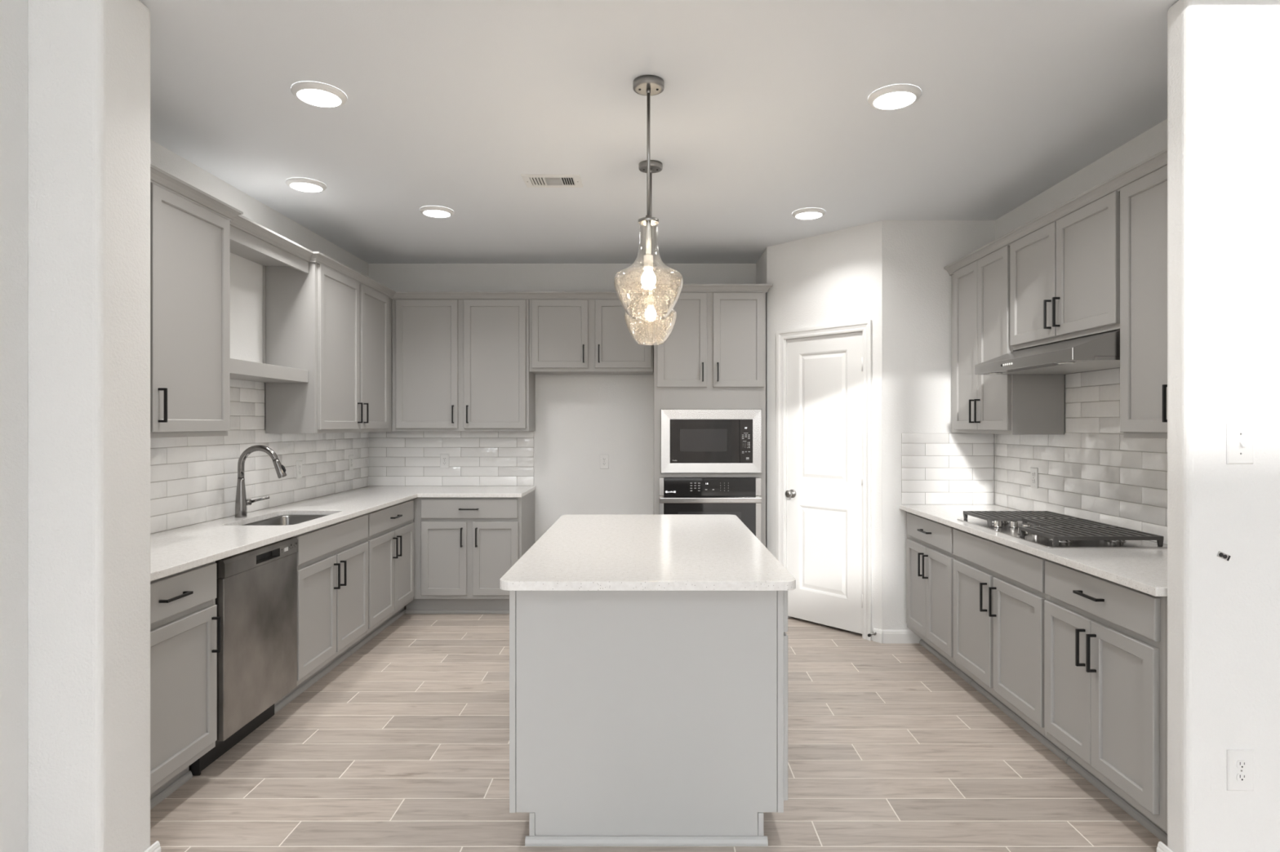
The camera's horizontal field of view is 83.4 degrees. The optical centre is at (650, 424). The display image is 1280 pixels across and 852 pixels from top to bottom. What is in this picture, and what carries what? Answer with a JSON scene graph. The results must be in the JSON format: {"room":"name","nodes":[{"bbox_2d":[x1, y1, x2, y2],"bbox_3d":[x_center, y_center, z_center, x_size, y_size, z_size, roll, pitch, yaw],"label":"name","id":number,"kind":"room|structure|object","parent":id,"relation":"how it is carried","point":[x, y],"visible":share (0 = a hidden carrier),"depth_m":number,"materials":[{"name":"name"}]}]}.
{"room":"kitchen","nodes":[
{"label":"kitchen","id":0,"kind":"room"},
{"bbox_2d":[0,0,27,851],"bbox_3d":[-1.898,-0.076,1.335,0.204,3.005,1.471,0,0,0],"label":"wall","id":1,"kind":"structure","parent":0,"point":[13,13],"depth_m":2.02,"materials":[{"name":"white paint"}]},
{"bbox_2d":[27,0,150,851],"bbox_3d":[-3.095,0.049,2.184,3.011,2.755,0.224,0,0,0],"label":"wall","id":2,"kind":"structure","parent":0,"point":[89,60],"depth_m":2.07,"materials":[{"name":"white paint"}]},
{"bbox_2d":[144,840,160,851],"bbox_3d":[-1.581,1.383,2.185,0.013,0.085,0.250,0,0,0],"label":"baseboard","id":3,"kind":"structure","parent":2,"relation":"attached to","point":[155,847],"depth_m":2.29,"materials":[{"name":"white paint"}]},
{"bbox_2d":[150,139,368,529],"bbox_3d":[-2.408,0.049,4.194,0.150,2.755,3.793,0,0,0],"label":"wall","id":4,"kind":"structure","parent":0,"point":[246,275],"depth_m":4.15,"materials":[{"name":"white paint"}]},
{"bbox_2d":[150,182,230,438],"bbox_3d":[-2.147,-0.479,2.876,0.350,1.070,1.130,0,0,0],"label":"upper cabinet","id":5,"kind":"object","parent":4,"relation":"attached to","point":[190,242],"visible":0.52,"depth_m":3.12,"materials":[{"name":"grey paint"}]},
{"bbox_2d":[150,378,368,533],"bbox_3d":[-2.329,0.113,4.115,0.008,0.797,3.630,0,0,0],"label":"tile backsplash","id":6,"kind":"structure","parent":4,"relation":"attached to","point":[193,480],"depth_m":4.10,"materials":[{"name":"grey tile"}]},
{"bbox_2d":[296,460,302,479],"bbox_3d":[-2.320,0.302,4.745,0.008,0.118,0.074,0,0,0],"label":"electrical outlet","id":7,"kind":"object","parent":6,"relation":"attached to","point":[299,464],"visible":1,"depth_m":4.74,"materials":[{"name":"white plastic"}]},
{"bbox_2d":[348,454,353,471],"bbox_3d":[-2.320,0.299,5.566,0.008,0.118,0.074,0,0,0],"label":"electrical outlet","id":8,"kind":"object","parent":6,"relation":"attached to","point":[350,457],"visible":1,"depth_m":5.55,"materials":[{"name":"white plastic"}]},
{"bbox_2d":[230,225,308,364],"bbox_3d":[-2.196,-0.669,3.886,0.271,0.690,0.883,0,0,0],"label":"valance","id":9,"kind":"object","parent":4,"relation":"attached to","point":[242,244],"visible":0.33,"depth_m":4.03,"materials":[{"name":"grey paint"}]},
{"bbox_2d":[230,358,308,382],"bbox_3d":[-2.193,-0.287,3.886,0.262,0.074,0.883,0,0,0],"label":"wall shelf","id":10,"kind":"object","parent":4,"relation":"attached to","point":[242,370],"visible":0.51,"depth_m":3.91,"materials":[{"name":"grey paint"}]},
{"bbox_2d":[265,262,391,433],"bbox_3d":[-2.147,-0.479,4.974,0.350,1.070,1.286,0,0,0],"label":"upper cabinet","id":11,"kind":"object","parent":4,"relation":"attached to","point":[331,326],"visible":0.98,"depth_m":4.47,"materials":[{"name":"grey paint"}]},
{"bbox_2d":[150,164,773,299],"bbox_3d":[-0.580,-1.003,3.962,2.958,0.054,3.314,0,0,0],"label":"crown molding","id":12,"kind":"structure","parent":11,"relation":"attached to","point":[159,177],"depth_m":5.11,"materials":[{"name":"grey paint"}]},
{"bbox_2d":[368,263,755,542],"bbox_3d":[-0.731,0.049,6.015,3.205,2.755,0.150,0,0,0],"label":"wall","id":13,"kind":"structure","parent":0,"point":[580,419],"depth_m":5.94,"materials":[{"name":"white paint"}]},
{"bbox_2d":[368,431,533,485],"bbox_3d":[-1.649,0.284,5.936,1.366,0.454,0.008,0,0,0],"label":"tile backsplash","id":14,"kind":"structure","parent":13,"relation":"attached to","point":[396,458],"depth_m":5.93,"materials":[{"name":"grey tile"}]},
{"bbox_2d":[440,453,448,468],"bbox_3d":[-1.700,0.305,5.927,0.074,0.118,0.008,0,0,0],"label":"electrical outlet","id":15,"kind":"object","parent":14,"relation":"attached to","point":[444,458],"visible":1,"depth_m":5.92,"materials":[{"name":"white plastic"}]},
{"bbox_2d":[391,299,535,431],"bbox_3d":[-1.488,-0.479,5.748,1.070,1.070,0.362,0,0,0],"label":"upper cabinet","id":16,"kind":"object","parent":13,"relation":"attached to","point":[458,365],"visible":0.98,"depth_m":5.61,"materials":[{"name":"grey paint"}]},
{"bbox_2d":[528,299,653,374],"bbox_3d":[-0.466,-0.713,5.748,0.968,0.602,0.362,0,0,0],"label":"upper cabinet","id":17,"kind":"object","parent":13,"relation":"attached to","point":[566,336],"visible":0.99,"depth_m":5.61,"materials":[{"name":"grey paint"}]},
{"bbox_2d":[600,454,608,468],"bbox_3d":[-0.383,0.310,5.935,0.074,0.118,0.008,0,0,0],"label":"electrical outlet","id":18,"kind":"object","parent":13,"relation":"attached to","point":[604,459],"visible":1,"depth_m":5.93,"materials":[{"name":"white plastic"}]},
{"bbox_2d":[139,0,1177,263],"bbox_3d":[0.000,-1.454,4.138,5.200,0.250,4.125,0,0,0],"label":"ceiling","id":19,"kind":"structure","parent":0,"point":[762,114],"depth_m":3.08,"materials":[{"name":"white paint"}]},
{"bbox_2d":[285,177,326,192],"bbox_3d":[-1.903,-1.318,3.969,0.206,0.021,0.206,0,0,0],"label":"recessed light","id":20,"kind":"object","parent":19,"relation":"in","point":[304,184],"visible":1,"depth_m":3.93,"materials":[{"name":"white paint"}]},
{"bbox_2d":[290,80,346,107],"bbox_3d":[-1.330,-1.318,2.883,0.206,0.021,0.206,0,0,0],"label":"recessed light","id":21,"kind":"object","parent":19,"relation":"in","point":[313,93],"visible":1,"depth_m":2.85,"materials":[{"name":"white paint"}]},
{"bbox_2d":[419,205,453,217],"bbox_3d":[-1.330,-1.318,4.468,0.206,0.021,0.206,0,0,0],"label":"recessed light","id":22,"kind":"object","parent":19,"relation":"in","point":[437,211],"visible":1,"depth_m":4.42,"materials":[{"name":"white paint"}]},
{"bbox_2d":[520,174,582,187],"bbox_3d":[-0.534,-1.325,3.916,0.312,0.008,0.200,0,0,0],"label":"ceiling vent","id":23,"kind":"object","parent":19,"relation":"in","point":[531,180],"visible":1,"depth_m":3.91,"materials":[{"name":"white plastic"}]},
{"bbox_2d":[613,75,683,320],"bbox_3d":[-0.008,-0.870,2.790,0.270,0.918,0.270,0,0,0],"label":"pendant light","id":24,"kind":"object","parent":19,"relation":"hanging from","point":[648,86],"visible":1,"depth_m":2.78,"materials":[{"name":"clear glass"}]},
{"bbox_2d":[644,222,653,269],"bbox_3d":[-0.008,-0.693,2.790,0.036,0.178,0.036,0,0,0],"label":"socket","id":25,"kind":"object","parent":24,"relation":"attached to","point":[648,258],"depth_m":2.78,"materials":[{"name":"white plastic"}]},
{"bbox_2d":[624,160,676,345],"bbox_3d":[0.000,-0.870,3.670,0.270,0.918,0.270,0,0,0],"label":"pendant light","id":26,"kind":"object","parent":19,"relation":"hanging from","point":[656,166],"visible":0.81,"depth_m":3.65,"materials":[{"name":"clear glass"}]},
{"bbox_2d":[647,287,653,306],"bbox_3d":[0.000,-0.693,3.670,0.036,0.178,0.036,0,0,0],"label":"socket","id":27,"kind":"object","parent":26,"relation":"attached to","point":[651,295],"depth_m":3.66,"materials":[{"name":"white plastic"}]},
{"bbox_2d":[791,207,825,219],"bbox_3d":[0.993,-1.318,4.508,0.206,0.021,0.206,0,0,0],"label":"recessed light","id":28,"kind":"object","parent":19,"relation":"in","point":[811,213],"visible":1,"depth_m":4.47,"materials":[{"name":"white paint"}]},
{"bbox_2d":[867,84,921,110],"bbox_3d":[0.986,-1.318,2.905,0.206,0.021,0.206,0,0,0],"label":"recessed light","id":29,"kind":"object","parent":19,"relation":"in","point":[895,96],"visible":1,"depth_m":2.87,"materials":[{"name":"white paint"}]},
{"bbox_2d":[150,605,1167,851],"bbox_3d":[0.200,1.486,0.700,9.600,0.120,10.800,0,0,0],"label":"floor","id":30,"kind":"structure","parent":0,"point":[403,745],"depth_m":2.95,"materials":[{"name":"brown wood"}]},
{"bbox_2d":[150,561,221,809],"bbox_3d":[-2.017,0.984,2.603,0.629,0.884,0.585,0,0,0],"label":"base cabinet","id":31,"kind":"object","parent":30,"relation":"on","point":[184,651],"visible":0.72,"depth_m":2.68,"materials":[{"name":"grey paint"}]},
{"bbox_2d":[191,536,297,775],"bbox_3d":[-2.013,0.986,3.210,0.580,0.872,0.607,0,0,0],"label":"dishwasher","id":32,"kind":"object","parent":30,"relation":"on","point":[256,598],"visible":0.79,"depth_m":3.14,"materials":[{"name":"silver metal"}]},
{"bbox_2d":[274,514,368,714],"bbox_3d":[-2.017,0.984,3.976,0.629,0.884,0.906,0,0,0],"label":"base cabinet","id":33,"kind":"object","parent":30,"relation":"on","point":[332,560],"visible":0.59,"depth_m":3.91,"materials":[{"name":"grey paint"}]},
{"bbox_2d":[348,498,413,655],"bbox_3d":[-2.017,0.984,4.932,0.629,0.884,0.998,0,0,0],"label":"base cabinet","id":34,"kind":"object","parent":30,"relation":"on","point":[390,540],"visible":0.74,"depth_m":4.81,"materials":[{"name":"grey paint"}]},
{"bbox_2d":[150,486,535,581],"bbox_3d":[-1.641,0.526,4.120,1.382,0.029,3.637,0,0,0],"label":"countertop","id":35,"kind":"structure","parent":34,"relation":"on","point":[174,551],"depth_m":3.66,"materials":[{"name":"white stone"}]},
{"bbox_2d":[235,444,286,517],"bbox_3d":[-2.143,0.313,3.972,0.278,0.396,0.107,0,0,0],"label":"faucet","id":36,"kind":"object","parent":35,"relation":"on","point":[241,501],"visible":1,"depth_m":3.93,"materials":[{"name":"silver metal"}]},
{"bbox_2d":[241,515,328,525],"bbox_3d":[-1.998,0.648,3.945,0.385,0.214,0.647,0,0,0],"label":"sink","id":37,"kind":"object","parent":35,"relation":"in","point":[286,520],"visible":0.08,"depth_m":4.25,"materials":[{"name":"silver metal"}]},
{"bbox_2d":[405,490,534,613],"bbox_3d":[-1.399,0.984,5.603,0.886,0.884,0.671,0,0,0],"label":"base cabinet","id":38,"kind":"object","parent":30,"relation":"on","point":[464,547],"visible":0.79,"depth_m":5.31,"materials":[{"name":"grey paint"}]},
{"bbox_2d":[509,591,787,846],"bbox_3d":[0.013,0.984,3.214,0.984,0.883,1.582,0,0,0],"label":"kitchen island","id":39,"kind":"object","parent":30,"relation":"on","point":[637,718],"visible":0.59,"depth_m":2.44,"materials":[{"name":"grey paint"}]},
{"bbox_2d":[499,514,795,591],"bbox_3d":[-0.009,0.526,3.195,0.977,0.030,1.730,0,0,0],"label":"island countertop","id":40,"kind":"structure","parent":39,"relation":"on","point":[579,552],"depth_m":2.73,"materials":[{"name":"white stone"}]},
{"bbox_2d":[653,292,765,546],"bbox_3d":[0.439,0.205,5.603,0.828,2.439,0.671,0,0,0],"label":"tall cabinet","id":41,"kind":"object","parent":30,"relation":"on","point":[713,356],"visible":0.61,"depth_m":5.31,"materials":[{"name":"grey paint"}]},
{"bbox_2d":[660,408,761,473],"bbox_3d":[0.448,0.126,5.517,0.747,0.474,0.446,0,0,0],"label":"microwave","id":42,"kind":"object","parent":41,"relation":"in","point":[693,441],"visible":1,"depth_m":5.30,"materials":[{"name":"silver metal"}]},
{"bbox_2d":[659,477,762,541],"bbox_3d":[0.439,0.739,5.531,0.752,0.684,0.578,0,0,0],"label":"wall oven","id":43,"kind":"object","parent":41,"relation":"in","point":[740,497],"visible":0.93,"depth_m":5.29,"materials":[{"name":"black glass"}]},
{"bbox_2d":[906,511,973,684],"bbox_3d":[1.928,0.990,4.295,0.632,0.870,0.740,0,0,0],"label":"base cabinet","id":44,"kind":"object","parent":30,"relation":"on","point":[930,557],"visible":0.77,"depth_m":4.24,"materials":[{"name":"grey paint"}]},
{"bbox_2d":[953,528,1070,764],"bbox_3d":[1.928,0.990,3.468,0.632,0.870,0.906,0,0,0],"label":"base cabinet","id":45,"kind":"object","parent":30,"relation":"on","point":[999,596],"visible":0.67,"depth_m":3.38,"materials":[{"name":"grey paint"}]},
{"bbox_2d":[1044,560,1167,845],"bbox_3d":[1.928,0.990,2.657,0.632,0.870,0.708,0,0,0],"label":"base cabinet","id":46,"kind":"object","parent":30,"relation":"on","point":[1105,642],"visible":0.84,"depth_m":2.59,"materials":[{"name":"grey paint"}]},
{"bbox_2d":[899,504,1167,596],"bbox_3d":[1.933,0.539,3.490,0.625,0.029,2.377,0,0,0],"label":"countertop","id":47,"kind":"structure","parent":46,"relation":"on","point":[1142,570],"depth_m":2.91,"materials":[{"name":"white stone"}]},
{"bbox_2d":[957,511,1167,548],"bbox_3d":[1.935,0.500,3.487,0.510,0.049,0.914,0,0,0],"label":"gas cooktop","id":48,"kind":"object","parent":47,"relation":"in","point":[1050,530],"visible":0.98,"depth_m":3.29,"materials":[{"name":"black metal"}]},
{"bbox_2d":[755,250,764,284],"bbox_3d":[0.926,0.049,5.780,0.108,2.755,0.620,0,0,0],"label":"wall","id":49,"kind":"structure","parent":0,"point":[760,264],"depth_m":5.66,"materials":[{"name":"white paint"}]},
{"bbox_2d":[764,248,766,547],"bbox_3d":[0.926,0.049,5.428,0.108,2.755,0.085,0,0,0],"label":"wall","id":50,"kind":"structure","parent":0,"point":[766,248],"depth_m":5.42,"materials":[{"name":"white paint"}]},
{"bbox_2d":[766,220,882,640],"bbox_3d":[1.231,0.049,5.069,0.110,2.755,0.950,0,0,-42],"label":"wall","id":51,"kind":"structure","parent":0,"point":[836,277],"depth_m":4.94,"materials":[{"name":"white paint"}]},
{"bbox_2d":[785,332,862,634],"bbox_3d":[1.200,0.393,5.015,0.099,2.022,0.637,0,0,-42],"label":"door","id":52,"kind":"structure","parent":51,"relation":"in","point":[824,492],"depth_m":5.02,"materials":[{"name":"white paint"}]},
{"bbox_2d":[776,320,871,640],"bbox_3d":[1.234,0.370,5.053,0.128,2.112,0.774,0,0,-42],"label":"trim","id":53,"kind":"structure","parent":51,"relation":"attached to","point":[864,326],"depth_m":4.86,"materials":[{"name":"white paint"}]},
{"bbox_2d":[873,628,883,643],"bbox_3d":[1.486,1.383,4.695,0.013,0.085,0.063,0,0,-42],"label":"baseboard","id":54,"kind":"structure","parent":51,"relation":"attached to","point":[878,637],"depth_m":4.68,"materials":[{"name":"white paint"}]},
{"bbox_2d":[882,220,995,630],"bbox_3d":[1.954,0.049,4.735,0.884,2.755,0.110,0,0,0],"label":"wall","id":55,"kind":"structure","parent":0,"point":[917,288],"depth_m":4.68,"materials":[{"name":"white paint"}]},
{"bbox_2d":[867,631,876,637],"bbox_3d":[1.441,1.371,4.679,0.076,0.023,0.024,0,0,-42],"label":"door stop","id":56,"kind":"object","parent":55,"relation":"attached to","point":[874,633],"visible":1,"depth_m":4.68,"materials":[{"name":"silver metal"}]},
{"bbox_2d":[883,630,921,644],"bbox_3d":[1.637,1.383,4.673,0.250,0.085,0.013,0,0,0],"label":"baseboard","id":57,"kind":"structure","parent":55,"relation":"attached to","point":[890,637],"depth_m":4.67,"materials":[{"name":"white paint"}]},
{"bbox_2d":[901,433,994,504],"bbox_3d":[1.935,0.292,4.676,0.601,0.464,0.008,0,0,0],"label":"tile backsplash","id":58,"kind":"structure","parent":55,"relation":"attached to","point":[937,468],"depth_m":4.67,"materials":[{"name":"grey tile"}]},
{"bbox_2d":[995,118,1167,432],"bbox_3d":[2.321,0.049,3.487,0.150,2.755,2.385,0,0,0],"label":"wall","id":59,"kind":"structure","parent":0,"point":[1153,140],"depth_m":3.67,"materials":[{"name":"white paint"}]},
{"bbox_2d":[951,244,1064,434],"bbox_3d":[2.069,-0.479,4.274,0.334,1.070,0.786,0,0,0],"label":"upper cabinet","id":60,"kind":"object","parent":59,"relation":"attached to","point":[988,404],"visible":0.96,"depth_m":4.10,"materials":[{"name":"grey paint"}]},
{"bbox_2d":[974,329,1119,374],"bbox_3d":[1.990,-0.327,3.425,0.492,0.132,0.898,0,0,0],"label":"range hood","id":61,"kind":"object","parent":59,"relation":"attached to","point":[1100,352],"visible":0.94,"depth_m":3.25,"materials":[{"name":"silver metal"}]},
{"bbox_2d":[1009,191,1119,350],"bbox_3d":[2.069,-0.706,3.425,0.334,0.616,0.904,0,0,0],"label":"upper cabinet","id":62,"kind":"object","parent":59,"relation":"attached to","point":[1064,274],"visible":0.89,"depth_m":3.34,"materials":[{"name":"grey paint"}]},
{"bbox_2d":[943,147,1167,275],"bbox_3d":[1.932,-0.995,3.490,0.046,0.054,2.370,0,0,0],"label":"crown molding","id":63,"kind":"structure","parent":62,"relation":"attached to","point":[1157,161],"depth_m":3.28,"materials":[{"name":"grey paint"}]},
{"bbox_2d":[994,368,1167,545],"bbox_3d":[2.242,0.080,3.490,0.008,0.888,2.379,0,0,0],"label":"tile backsplash","id":64,"kind":"structure","parent":59,"relation":"attached to","point":[1091,472],"depth_m":3.66,"materials":[{"name":"grey tile"}]},
{"bbox_2d":[1030,467,1038,488],"bbox_3d":[2.233,0.313,4.184,0.008,0.118,0.074,0,0,0],"label":"electrical outlet","id":65,"kind":"object","parent":64,"relation":"attached to","point":[1033,471],"visible":1,"depth_m":4.17,"materials":[{"name":"white plastic"}]},
{"bbox_2d":[1120,164,1167,439],"bbox_3d":[2.069,-0.479,2.636,0.334,1.070,0.666,0,0,0],"label":"upper cabinet","id":66,"kind":"object","parent":59,"relation":"attached to","point":[1144,201],"visible":0.32,"depth_m":2.83,"materials":[{"name":"grey paint"}]},
{"bbox_2d":[1167,0,1279,851],"bbox_3d":[3.320,0.049,2.244,3.360,2.755,0.099,0,0,0],"label":"wall","id":67,"kind":"structure","parent":0,"point":[1224,55],"depth_m":2.19,"materials":[{"name":"white paint"}]},
{"bbox_2d":[1156,841,1173,851],"bbox_3d":[1.633,1.383,2.244,0.013,0.085,0.128,0,0,0],"label":"baseboard","id":68,"kind":"structure","parent":67,"relation":"attached to","point":[1161,847],"depth_m":2.29,"materials":[{"name":"white paint"}]},
{"bbox_2d":[1217,551,1231,560],"bbox_3d":[1.750,0.403,2.192,0.040,0.030,0.004,0,0,0],"label":"wall bracket","id":69,"kind":"object","parent":67,"relation":"attached to","point":[1220,554],"visible":1,"depth_m":2.19,"materials":[{"name":"grey metal"}]},
{"bbox_2d":[1226,423,1253,464],"bbox_3d":[1.799,0.060,2.185,0.080,0.124,0.018,0,0,0],"label":"light switch","id":70,"kind":"object","parent":67,"relation":"attached to","point":[1239,437],"visible":1,"depth_m":2.19,"materials":[{"name":"white plastic"}]},
{"bbox_2d":[1226,750,1253,791],"bbox_3d":[1.801,1.057,2.190,0.080,0.124,0.008,0,0,0],"label":"electrical outlet","id":71,"kind":"object","parent":67,"relation":"attached to","point":[1240,763],"visible":1,"depth_m":2.19,"materials":[{"name":"white plastic"}]},
{"bbox_2d":[1236,760,1247,768],"bbox_3d":[1.801,1.038,2.188,0.031,0.025,0.002,0,0,0],"label":"receptacle","id":72,"kind":"object","parent":71,"relation":"attached to","point":[1240,764],"depth_m":2.19,"materials":[{"name":"white plastic"}]},
{"bbox_2d":[1236,773,1247,782],"bbox_3d":[1.801,1.077,2.188,0.031,0.025,0.002,0,0,0],"label":"receptacle","id":73,"kind":"object","parent":71,"relation":"attached to","point":[1241,777],"depth_m":2.19,"materials":[{"name":"white plastic"}]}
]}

